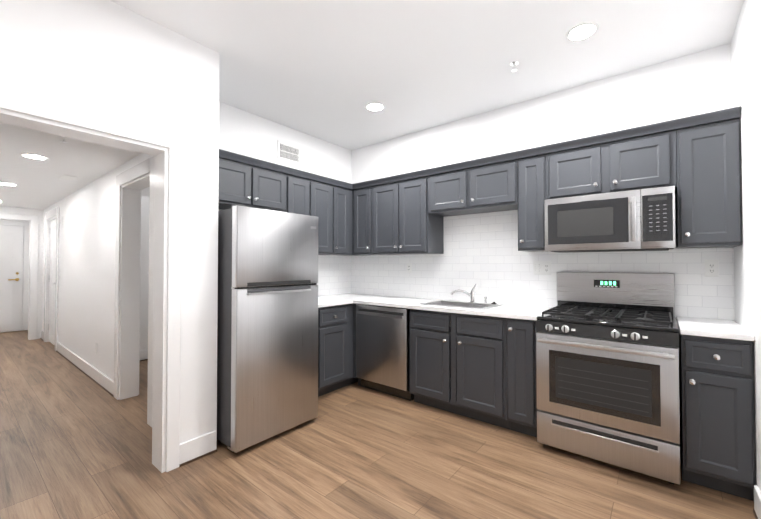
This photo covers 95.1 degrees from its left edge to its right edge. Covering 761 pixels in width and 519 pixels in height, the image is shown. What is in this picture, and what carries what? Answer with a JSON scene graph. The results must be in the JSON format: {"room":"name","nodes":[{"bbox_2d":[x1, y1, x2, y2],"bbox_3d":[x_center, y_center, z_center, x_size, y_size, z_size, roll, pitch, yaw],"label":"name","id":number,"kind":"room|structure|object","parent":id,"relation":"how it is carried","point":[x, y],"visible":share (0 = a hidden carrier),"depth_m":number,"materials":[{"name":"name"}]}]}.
{"room":"kitchen","nodes":[
{"label":"kitchen","id":0,"kind":"room"},
{"bbox_2d":[0,219,29,332],"bbox_3d":[-7.324,-0.003,6.510,0.120,2.775,1.440,-1,-1,39],"label":"wall","id":1,"kind":"structure","parent":0,"point":[23,238],"depth_m":6.80,"materials":[{"name":"white paint"}]},
{"bbox_2d":[0,225,23,331],"bbox_3d":[-7.228,0.360,6.453,0.090,2.023,0.830,-1,-1,39],"label":"entry door","id":2,"kind":"structure","parent":1,"relation":"in","point":[11,263],"depth_m":6.67,"materials":[{"name":"white wood"}]},
{"bbox_2d":[0,206,43,339],"bbox_3d":[-6.324,0.246,5.676,0.120,2.250,1.160,-1,-1,39],"label":"wall","id":3,"kind":"structure","parent":0,"point":[25,211],"depth_m":6.05,"materials":[{"name":"white paint"}]},
{"bbox_2d":[0,213,38,339],"bbox_3d":[-6.277,0.300,5.618,0.024,2.140,1.070,-1,-1,39],"label":"door frame","id":4,"kind":"structure","parent":3,"relation":"attached to","point":[34,235],"depth_m":6.01,"materials":[{"name":"white wood"}]},
{"bbox_2d":[0,123,140,209],"bbox_3d":[-4.497,-0.932,4.224,7.170,0.060,1.160,-1,-1,39],"label":"ceiling","id":5,"kind":"structure","parent":0,"point":[41,185],"depth_m":3.35,"materials":[{"name":"white paint"}]},
{"bbox_2d":[0,182,17,185],"bbox_3d":[-4.473,-0.900,4.166,0.186,0.004,0.186,-1,-1,39],"label":"recessed light","id":6,"kind":"object","parent":5,"relation":"in","point":[6,184],"visible":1,"depth_m":4.18,"materials":[{"name":"white"}]},
{"bbox_2d":[19,153,48,159],"bbox_3d":[-3.092,-0.917,3.107,0.186,0.004,0.186,-1,-1,39],"label":"recessed light","id":7,"kind":"object","parent":5,"relation":"in","point":[33,156],"visible":1,"depth_m":3.10,"materials":[{"name":"white plastic"}]},
{"bbox_2d":[58,175,76,180],"bbox_3d":[-3.461,-0.905,3.852,0.250,0.006,0.120,-1,-1,39],"label":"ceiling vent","id":8,"kind":"object","parent":5,"relation":"in","point":[68,177],"visible":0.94,"depth_m":3.79,"materials":[{"name":"white"}]},
{"bbox_2d":[0,0,198,468],"bbox_3d":[-2.522,-0.093,0.826,0.150,2.775,3.960,-1,-1,39],"label":"wall","id":9,"kind":"structure","parent":0,"point":[109,54],"depth_m":2.02,"materials":[{"name":"white paint"}]},
{"bbox_2d":[0,77,181,472],"bbox_3d":[-1.617,0.235,1.943,0.194,2.155,1.033,-1,-1,39],"label":"door frame","id":10,"kind":"structure","parent":9,"relation":"attached to","point":[58,112],"depth_m":2.17,"materials":[{"name":"white wood"}]},
{"bbox_2d":[42,44,218,437],"bbox_3d":[-4.031,-0.032,4.670,7.320,2.775,0.140,-1,-1,39],"label":"wall","id":11,"kind":"structure","parent":0,"point":[86,298],"depth_m":3.55,"materials":[{"name":"white paint"}]},
{"bbox_2d":[43,207,59,350],"bbox_3d":[-5.193,0.292,5.588,1.080,2.155,0.169,-1,-1,39],"label":"door frame","id":12,"kind":"structure","parent":11,"relation":"attached to","point":[54,213],"depth_m":5.78,"materials":[{"name":"white wood"}]},
{"bbox_2d":[48,219,55,344],"bbox_3d":[-5.224,0.354,5.556,0.814,2.006,0.096,-1,-1,39],"label":"closet door","id":13,"kind":"structure","parent":11,"relation":"in","point":[52,278],"depth_m":5.69,"materials":[{"name":"white"}]},
{"bbox_2d":[56,342,113,396],"bbox_3d":[-3.699,1.279,4.280,2.860,0.140,0.020,-1,-1,39],"label":"baseboard","id":14,"kind":"structure","parent":11,"relation":"attached to","point":[98,377],"depth_m":3.99,"materials":[{"name":"white wood"}]},
{"bbox_2d":[114,156,154,426],"bbox_3d":[-2.133,0.254,3.138,1.020,2.155,0.188,-1,-1,39],"label":"door frame","id":15,"kind":"structure","parent":11,"relation":"attached to","point":[133,182],"depth_m":3.34,"materials":[{"name":"white wood"}]},
{"bbox_2d":[180,441,187,454],"bbox_3d":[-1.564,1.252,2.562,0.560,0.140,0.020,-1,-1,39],"label":"baseboard","id":16,"kind":"structure","parent":11,"relation":"attached to","point":[183,446],"depth_m":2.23,"materials":[{"name":"white wood"}]},
{"bbox_2d":[140,187,149,349],"bbox_3d":[-2.877,-0.024,5.179,0.120,2.775,2.100,-1,-1,39],"label":"wall","id":17,"kind":"structure","parent":0,"point":[144,273],"depth_m":4.70,"materials":[{"name":"white paint"}]},
{"bbox_2d":[140,349,147,360],"bbox_3d":[-2.822,1.292,5.114,0.020,0.140,2.060,-1,-1,39],"label":"baseboard","id":18,"kind":"structure","parent":17,"relation":"attached to","point":[143,353],"depth_m":4.66,"materials":[{"name":"white wood"}]},
{"bbox_2d":[218,102,350,295],"bbox_3d":[-1.085,-0.047,3.737,0.120,2.775,2.100,-1,-1,39],"label":"wall","id":19,"kind":"structure","parent":0,"point":[244,133],"depth_m":3.63,"materials":[{"name":"white paint"}]},
{"bbox_2d":[218,158,285,211],"bbox_3d":[-1.280,-0.644,3.111,0.367,0.370,0.845,-1,-1,39],"label":"upper cabinet","id":20,"kind":"object","parent":19,"relation":"attached to","point":[246,185],"visible":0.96,"depth_m":3.06,"materials":[{"name":"grey wood"}]},
{"bbox_2d":[277,140,300,164],"bbox_3d":[-0.986,-1.154,3.771,0.012,0.200,0.300,-1,-1,39],"label":"air vent","id":21,"kind":"object","parent":19,"relation":"in","point":[287,152],"visible":1,"depth_m":3.76,"materials":[{"name":"white metal"}]},
{"bbox_2d":[286,174,331,254],"bbox_3d":[-0.827,-0.441,3.671,0.367,0.760,0.596,-1,-1,39],"label":"upper cabinet","id":22,"kind":"object","parent":19,"relation":"attached to","point":[308,197],"visible":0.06,"depth_m":3.62,"materials":[{"name":"grey wood"}]},
{"bbox_2d":[219,149,350,189],"bbox_3d":[-1.009,-0.853,3.452,0.364,0.054,1.710,-1,-1,39],"label":"crown molding","id":23,"kind":"structure","parent":22,"relation":"on","point":[223,154],"depth_m":3.26,"materials":[{"name":"grey wood"}]},
{"bbox_2d":[316,255,351,295],"bbox_3d":[-0.810,0.187,3.974,0.006,0.482,1.320,-1,-1,39],"label":"tile backsplash","id":24,"kind":"structure","parent":19,"relation":"attached to","point":[334,272],"depth_m":4.27,"materials":[{"name":"white tile"}]},
{"bbox_2d":[320,185,366,255],"bbox_3d":[-0.438,-0.433,4.154,0.367,0.760,0.642,-1,-1,39],"label":"upper cabinet","id":25,"kind":"object","parent":19,"relation":"attached to","point":[342,221],"visible":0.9,"depth_m":3.93,"materials":[{"name":"grey wood"}]},
{"bbox_2d":[0,330,755,518],"bbox_3d":[-3.791,1.369,3.646,11.750,0.060,7.000,-1,-1,39],"label":"floor","id":26,"kind":"structure","parent":0,"point":[75,443],"depth_m":2.17,"materials":[{"name":"brown wood"}]},
{"bbox_2d":[217,204,317,452],"bbox_3d":[-1.031,0.480,2.822,0.801,1.693,0.709,-1,-1,39],"label":"refrigerator","id":27,"kind":"object","parent":26,"relation":"on","point":[267,353],"visible":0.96,"depth_m":2.47,"materials":[{"name":"grey metal"}]},
{"bbox_2d":[318,307,321,396],"bbox_3d":[-0.896,0.894,3.365,0.616,0.880,0.270,-1,-1,39],"label":"base cabinet","id":28,"kind":"object","parent":26,"relation":"on","point":[319,309],"depth_m":3.29,"materials":[{"name":"grey wood"}]},
{"bbox_2d":[322,304,345,394],"bbox_3d":[-0.693,0.898,3.616,0.616,0.880,0.375,-1,-1,39],"label":"base cabinet","id":29,"kind":"object","parent":26,"relation":"on","point":[336,347],"depth_m":3.43,"materials":[{"name":"grey wood"}]},
{"bbox_2d":[346,303,360,385],"bbox_3d":[-0.345,0.905,4.024,0.648,0.880,0.697,-1,-1,39],"label":"base cabinet","id":30,"kind":"object","parent":26,"relation":"on","point":[351,378],"depth_m":3.64,"materials":[{"name":"grey wood"}]},
{"bbox_2d":[318,296,354,307],"bbox_3d":[-0.747,0.439,3.522,0.660,0.033,0.690,-1,-1,39],"label":"countertop","id":31,"kind":"structure","parent":30,"relation":"on","point":[322,301],"depth_m":3.52,"materials":[{"name":"white stone"}]},
{"bbox_2d":[319,293,541,320],"bbox_3d":[0.369,0.438,3.497,2.432,0.033,0.635,-1,-1,39],"label":"countertop","id":32,"kind":"structure","parent":30,"relation":"on","point":[378,300],"depth_m":3.16,"materials":[{"name":"white stone"}]},
{"bbox_2d":[419,283,503,326],"bbox_3d":[0.747,0.414,3.231,0.640,0.375,0.460,-1,-1,39],"label":"sink","id":33,"kind":"object","parent":32,"relation":"in","point":[472,304],"visible":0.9,"depth_m":3.33,"materials":[{"name":"metal"}]},
{"bbox_2d":[356,304,413,400],"bbox_3d":[0.170,0.900,3.631,0.636,0.878,0.610,-1,-1,39],"label":"dishwasher","id":34,"kind":"object","parent":26,"relation":"on","point":[382,349],"visible":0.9,"depth_m":3.38,"materials":[{"name":"silver metal"}]},
{"bbox_2d":[410,309,510,428],"bbox_3d":[0.787,0.891,3.145,0.890,0.879,0.647,-1,-1,39],"label":"base cabinet","id":35,"kind":"object","parent":26,"relation":"on","point":[459,366],"visible":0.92,"depth_m":2.88,"materials":[{"name":"grey wood"}]},
{"bbox_2d":[491,304,552,312],"bbox_3d":[1.163,0.429,2.910,0.460,0.033,0.390,-1,-1,39],"label":"countertop","id":36,"kind":"structure","parent":35,"relation":"on","point":[506,306],"depth_m":2.93,"materials":[{"name":"white stone"}]},
{"bbox_2d":[507,318,537,436],"bbox_3d":[1.223,0.885,2.795,0.225,0.879,0.647,-1,-1,39],"label":"base cabinet","id":37,"kind":"object","parent":26,"relation":"on","point":[522,409],"visible":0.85,"depth_m":2.58,"materials":[{"name":"grey wood"}]},
{"bbox_2d":[536,272,680,484],"bbox_3d":[1.584,0.709,2.442,0.767,1.222,0.737,-1,-1,39],"label":"gas range","id":38,"kind":"object","parent":26,"relation":"on","point":[607,357],"visible":1,"depth_m":2.22,"materials":[{"name":"silver metal"}]},
{"bbox_2d":[679,331,755,500],"bbox_3d":[2.035,0.875,2.141,0.290,0.879,0.647,-1,-1,39],"label":"base cabinet","id":39,"kind":"object","parent":26,"relation":"on","point":[717,416],"visible":0.98,"depth_m":1.92,"materials":[{"name":"grey wood"}]},
{"bbox_2d":[676,316,754,340],"bbox_3d":[2.038,0.417,2.155,0.295,0.033,0.632,-1,-1,39],"label":"countertop","id":40,"kind":"structure","parent":39,"relation":"on","point":[717,328],"depth_m":2.01,"materials":[{"name":"white stone"}]},
{"bbox_2d":[110,0,743,149],"bbox_3d":[-0.910,-1.517,1.065,3.770,0.080,6.320,-1,-1,39],"label":"ceiling","id":41,"kind":"structure","parent":0,"point":[327,70],"depth_m":2.41,"materials":[{"name":"white paint"}]},
{"bbox_2d":[365,102,384,111],"bbox_3d":[-0.052,-1.439,3.288,0.186,0.004,0.186,-1,-1,39],"label":"recessed light","id":42,"kind":"object","parent":41,"relation":"in","point":[374,106],"visible":1,"depth_m":3.28,"materials":[{"name":"white"}]},
{"bbox_2d":[510,61,518,71],"bbox_3d":[0.992,-1.426,2.575,0.060,0.054,0.060,-1,-1,39],"label":"sprinkler","id":43,"kind":"object","parent":41,"relation":"attached to","point":[514,64],"visible":0.98,"depth_m":2.57,"materials":[{"name":"silver metal"}]},
{"bbox_2d":[566,22,598,41],"bbox_3d":[1.293,-1.456,2.232,0.186,0.004,0.186,-1,-1,39],"label":"recessed light","id":44,"kind":"object","parent":41,"relation":"in","point":[582,31],"visible":1,"depth_m":2.22,"materials":[{"name":"white plastic"}]},
{"bbox_2d":[351,43,734,320],"bbox_3d":[0.106,-0.040,4.204,6.150,2.775,0.120,-1,-1,39],"label":"wall","id":45,"kind":"structure","parent":0,"point":[697,83],"depth_m":2.94,"materials":[{"name":"white paint"}]},
{"bbox_2d":[353,187,375,254],"bbox_3d":[-0.127,-0.434,4.081,0.300,0.760,0.367,-1,-1,39],"label":"upper cabinet","id":46,"kind":"object","parent":45,"relation":"attached to","point":[362,221],"visible":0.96,"depth_m":3.95,"materials":[{"name":"grey wood"}]},
{"bbox_2d":[372,176,443,254],"bbox_3d":[0.272,-0.439,3.760,0.718,0.760,0.367,-1,-1,39],"label":"upper cabinet","id":47,"kind":"object","parent":45,"relation":"attached to","point":[404,222],"visible":1,"depth_m":3.60,"materials":[{"name":"grey wood"}]},
{"bbox_2d":[428,160,517,216],"bbox_3d":[0.887,-0.642,3.268,0.858,0.370,0.367,-1,-1,39],"label":"upper cabinet","id":48,"kind":"object","parent":45,"relation":"attached to","point":[486,188],"visible":0.98,"depth_m":3.13,"materials":[{"name":"grey wood"}]},
{"bbox_2d":[351,106,740,189],"bbox_3d":[0.871,-0.856,3.285,3.502,0.054,0.364,-1,-1,39],"label":"crown molding","id":49,"kind":"structure","parent":48,"relation":"on","point":[692,121],"depth_m":2.59,"materials":[{"name":"grey"}]},
{"bbox_2d":[517,155,545,251],"bbox_3d":[1.308,-0.452,2.927,0.218,0.760,0.367,-1,-1,39],"label":"upper cabinet","id":50,"kind":"object","parent":45,"relation":"attached to","point":[531,178],"visible":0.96,"depth_m":2.81,"materials":[{"name":"grey wood"}]},
{"bbox_2d":[352,210,734,319],"bbox_3d":[0.985,-0.017,3.415,3.508,0.872,0.005,-1,-1,39],"label":"tile backsplash","id":51,"kind":"structure","parent":45,"relation":"attached to","point":[488,257],"depth_m":3.25,"materials":[{"name":"white tile"}]},
{"bbox_2d":[407,263,411,272],"bbox_3d":[0.325,0.094,3.936,0.070,0.116,0.007,-1,-1,39],"label":"electrical outlet","id":52,"kind":"object","parent":51,"relation":"attached to","point":[409,267],"visible":1,"depth_m":3.93,"materials":[{"name":"white plastic"}]},
{"bbox_2d":[533,261,550,274],"bbox_3d":[1.420,0.075,3.055,0.145,0.116,0.008,-1,-1,39],"label":"electrical outlet","id":53,"kind":"object","parent":51,"relation":"attached to","point":[542,267],"visible":1,"depth_m":3.05,"materials":[{"name":"white plastic"}]},
{"bbox_2d":[705,260,718,276],"bbox_3d":[2.263,0.059,2.377,0.070,0.116,0.007,-1,-1,39],"label":"electrical outlet","id":54,"kind":"object","parent":51,"relation":"attached to","point":[711,268],"visible":1,"depth_m":2.37,"materials":[{"name":"white plastic"}]},
{"bbox_2d":[546,130,676,199],"bbox_3d":[1.701,-0.652,2.614,0.788,0.370,0.367,-1,-1,39],"label":"upper cabinet","id":55,"kind":"object","parent":45,"relation":"attached to","point":[643,162],"visible":0.96,"depth_m":2.46,"materials":[{"name":"grey wood"}]},
{"bbox_2d":[544,186,675,252],"bbox_3d":[1.671,-0.262,2.572,0.766,0.398,0.450,-1,-1,39],"label":"microwave","id":56,"kind":"object","parent":55,"relation":"attached to","point":[638,220],"visible":1,"depth_m":2.40,"materials":[{"name":"grey metal"}]},
{"bbox_2d":[676,118,741,247],"bbox_3d":[2.123,-0.463,2.271,0.290,0.760,0.367,-1,-1,39],"label":"upper cabinet","id":57,"kind":"object","parent":45,"relation":"attached to","point":[708,192],"visible":1,"depth_m":2.15,"materials":[{"name":"grey wood"}]},
{"bbox_2d":[731,0,760,499],"bbox_3d":[0.459,-0.108,-0.135,0.120,2.775,6.200,-1,-1,39],"label":"wall","id":58,"kind":"structure","parent":0,"point":[746,67],"depth_m":1.87,"materials":[{"name":"white paint"}]},
{"bbox_2d":[753,485,760,518],"bbox_3d":[0.202,1.206,-0.360,0.024,0.140,5.560,-1,-1,39],"label":"baseboard","id":59,"kind":"structure","parent":58,"relation":"attached to","point":[757,494],"depth_m":1.75,"materials":[{"name":"white wood"}]}
]}

